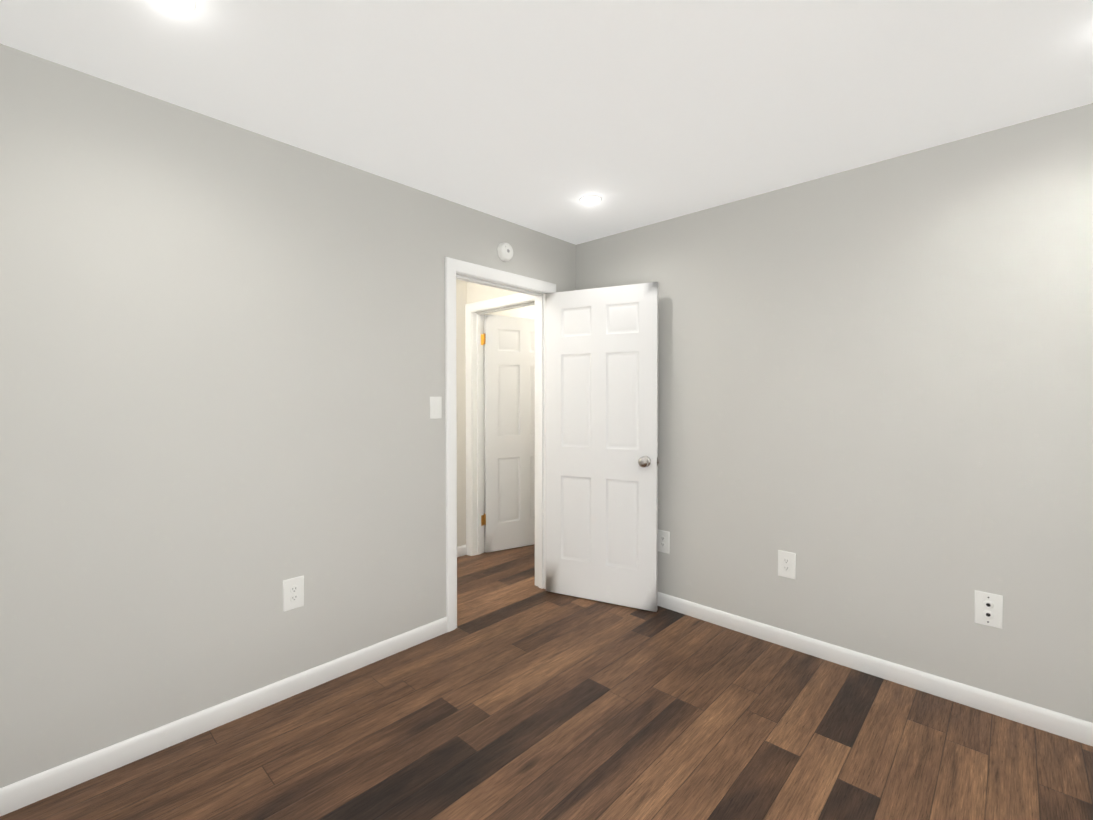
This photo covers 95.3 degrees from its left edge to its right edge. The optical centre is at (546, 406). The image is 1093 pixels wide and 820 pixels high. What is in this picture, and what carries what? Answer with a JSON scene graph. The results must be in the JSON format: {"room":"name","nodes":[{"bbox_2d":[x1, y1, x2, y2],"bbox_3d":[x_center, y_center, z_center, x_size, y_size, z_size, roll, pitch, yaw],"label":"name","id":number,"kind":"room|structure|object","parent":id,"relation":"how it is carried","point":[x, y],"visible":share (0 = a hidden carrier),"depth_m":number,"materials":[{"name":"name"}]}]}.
{"room":"empty bedroom","nodes":[
{"label":"empty bedroom","id":0,"kind":"room"},
{"bbox_2d":[0,44,575,787],"bbox_3d":[-0.343,0.054,3.137,0.120,2.440,4.700,1,1,43],"label":"wall","id":1,"kind":"structure","parent":0,"point":[222,362],"depth_m":1.95,"materials":[{"name":"grey paint"}]},
{"bbox_2d":[0,617,447,816],"bbox_3d":[-1.225,1.248,2.121,0.013,0.085,1.925,1,1,43],"label":"baseboard","id":2,"kind":"structure","parent":1,"relation":"attached to","point":[19,794],"depth_m":1.95,"materials":[{"name":"white wood"}]},
{"bbox_2d":[283,575,303,611],"bbox_3d":[-1.127,0.837,2.221,0.009,0.140,0.089,1,1,43],"label":"electrical outlet","id":3,"kind":"object","parent":1,"relation":"attached to","point":[293,593],"visible":1,"depth_m":2.22,"materials":[{"name":"white plastic"}]},
{"bbox_2d":[430,397,441,418],"bbox_3d":[-0.610,0.008,2.756,0.011,0.122,0.076,1,1,43],"label":"light switch","id":4,"kind":"object","parent":1,"relation":"attached to","point":[435,407],"visible":1,"depth_m":2.75,"materials":[{"name":"white plastic"}]},
{"bbox_2d":[445,257,555,631],"bbox_3d":[-0.568,0.209,3.558,1.058,2.115,1.093,1,1,43],"label":"door frame","id":5,"kind":"structure","parent":1,"relation":"attached to","point":[453,266],"depth_m":3.45,"materials":[{"name":"white wood"}]},
{"bbox_2d":[546,282,658,611],"bbox_3d":[0.342,0.252,3.233,0.778,2.025,0.171,0,1,26],"label":"door","id":6,"kind":"structure","parent":5,"relation":"attached to","point":[602,461],"depth_m":3.20,"materials":[{"name":"white wood"}]},
{"bbox_2d":[497,242,512,261],"bbox_3d":[-0.250,-0.964,3.102,0.040,0.116,0.116,1,1,43],"label":"smoke detector","id":7,"kind":"object","parent":1,"relation":"attached to","point":[505,251],"visible":0.98,"depth_m":3.08,"materials":[{"name":"white plastic"}]},
{"bbox_2d":[467,282,517,303],"bbox_3d":[-0.297,0.041,3.944,0.920,2.440,0.120,1,1,43],"label":"wall","id":8,"kind":"structure","parent":0,"point":[477,292],"depth_m":4.06,"materials":[{"name":"beige paint"}]},
{"bbox_2d":[456,279,534,546],"bbox_3d":[-1.059,0.042,3.893,0.120,2.440,4.820,1,1,43],"label":"wall","id":9,"kind":"structure","parent":0,"point":[461,301],"depth_m":4.18,"materials":[{"name":"beige paint"}]},
{"bbox_2d":[457,544,466,556],"bbox_3d":[-1.665,1.231,3.170,0.013,0.085,2.910,1,1,43],"label":"baseboard","id":10,"kind":"structure","parent":9,"relation":"attached to","point":[462,550],"depth_m":4.16,"materials":[{"name":"white wood"}]},
{"bbox_2d":[483,314,534,552],"bbox_3d":[-0.198,0.233,4.435,0.779,2.025,0.171,-1,1,-31],"label":"door","id":11,"kind":"structure","parent":9,"relation":"in","point":[509,432],"depth_m":4.34,"materials":[{"name":"white wood"}]},
{"bbox_2d":[0,544,1092,819],"bbox_3d":[0.506,1.336,2.359,4.530,0.100,4.940,1,1,43],"label":"floor","id":12,"kind":"structure","parent":0,"point":[516,694],"depth_m":1.92,"materials":[{"name":"brown wood"}]},
{"bbox_2d":[0,0,1092,244],"bbox_3d":[0.506,-1.203,2.318,4.530,0.100,4.940,1,1,43],"label":"ceiling","id":13,"kind":"structure","parent":0,"point":[542,116],"depth_m":1.75,"materials":[{"name":"white paint"}]},
{"bbox_2d":[151,0,195,12],"bbox_3d":[-1.046,-1.135,1.377,0.126,0.006,0.126,1,1,43],"label":"recessed light","id":14,"kind":"object","parent":13,"relation":"in","point":[182,6],"visible":1,"depth_m":1.41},
{"bbox_2d":[579,195,601,204],"bbox_3d":[0.247,-1.158,2.796,0.126,0.006,0.126,1,1,43],"label":"recessed light","id":15,"kind":"object","parent":13,"relation":"in","point":[590,199],"visible":1,"depth_m":2.79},
{"bbox_2d":[576,103,1092,722],"bbox_3d":[1.440,0.063,2.572,3.250,2.440,0.120,1,1,43],"label":"wall","id":16,"kind":"structure","parent":0,"point":[876,397],"depth_m":2.31,"materials":[{"name":"grey paint"}]},
{"bbox_2d":[658,530,669,553],"bbox_3d":[0.738,0.858,3.157,0.089,0.140,0.009,1,1,43],"label":"electrical outlet","id":17,"kind":"object","parent":16,"relation":"attached to","point":[663,536],"depth_m":3.15,"materials":[{"name":"white plastic"}]},
{"bbox_2d":[778,550,795,579],"bbox_3d":[1.277,0.844,2.650,0.089,0.140,0.009,1,1,43],"label":"electrical outlet","id":18,"kind":"object","parent":16,"relation":"attached to","point":[786,564],"depth_m":2.65,"materials":[{"name":"white plastic"}]},
{"bbox_2d":[657,592,1092,745],"bbox_3d":[1.394,1.241,2.543,3.250,0.085,0.013,1,1,43],"label":"baseboard","id":19,"kind":"structure","parent":16,"relation":"attached to","point":[1076,729],"depth_m":2.30,"materials":[{"name":"white wood"}]},
{"bbox_2d":[974,590,1002,628],"bbox_3d":[1.862,0.857,2.098,0.089,0.140,0.012,1,1,43],"label":"outlet","id":20,"kind":"object","parent":16,"relation":"attached to","point":[988,609],"visible":1,"depth_m":2.10,"materials":[{"name":"white plastic"}]}
]}

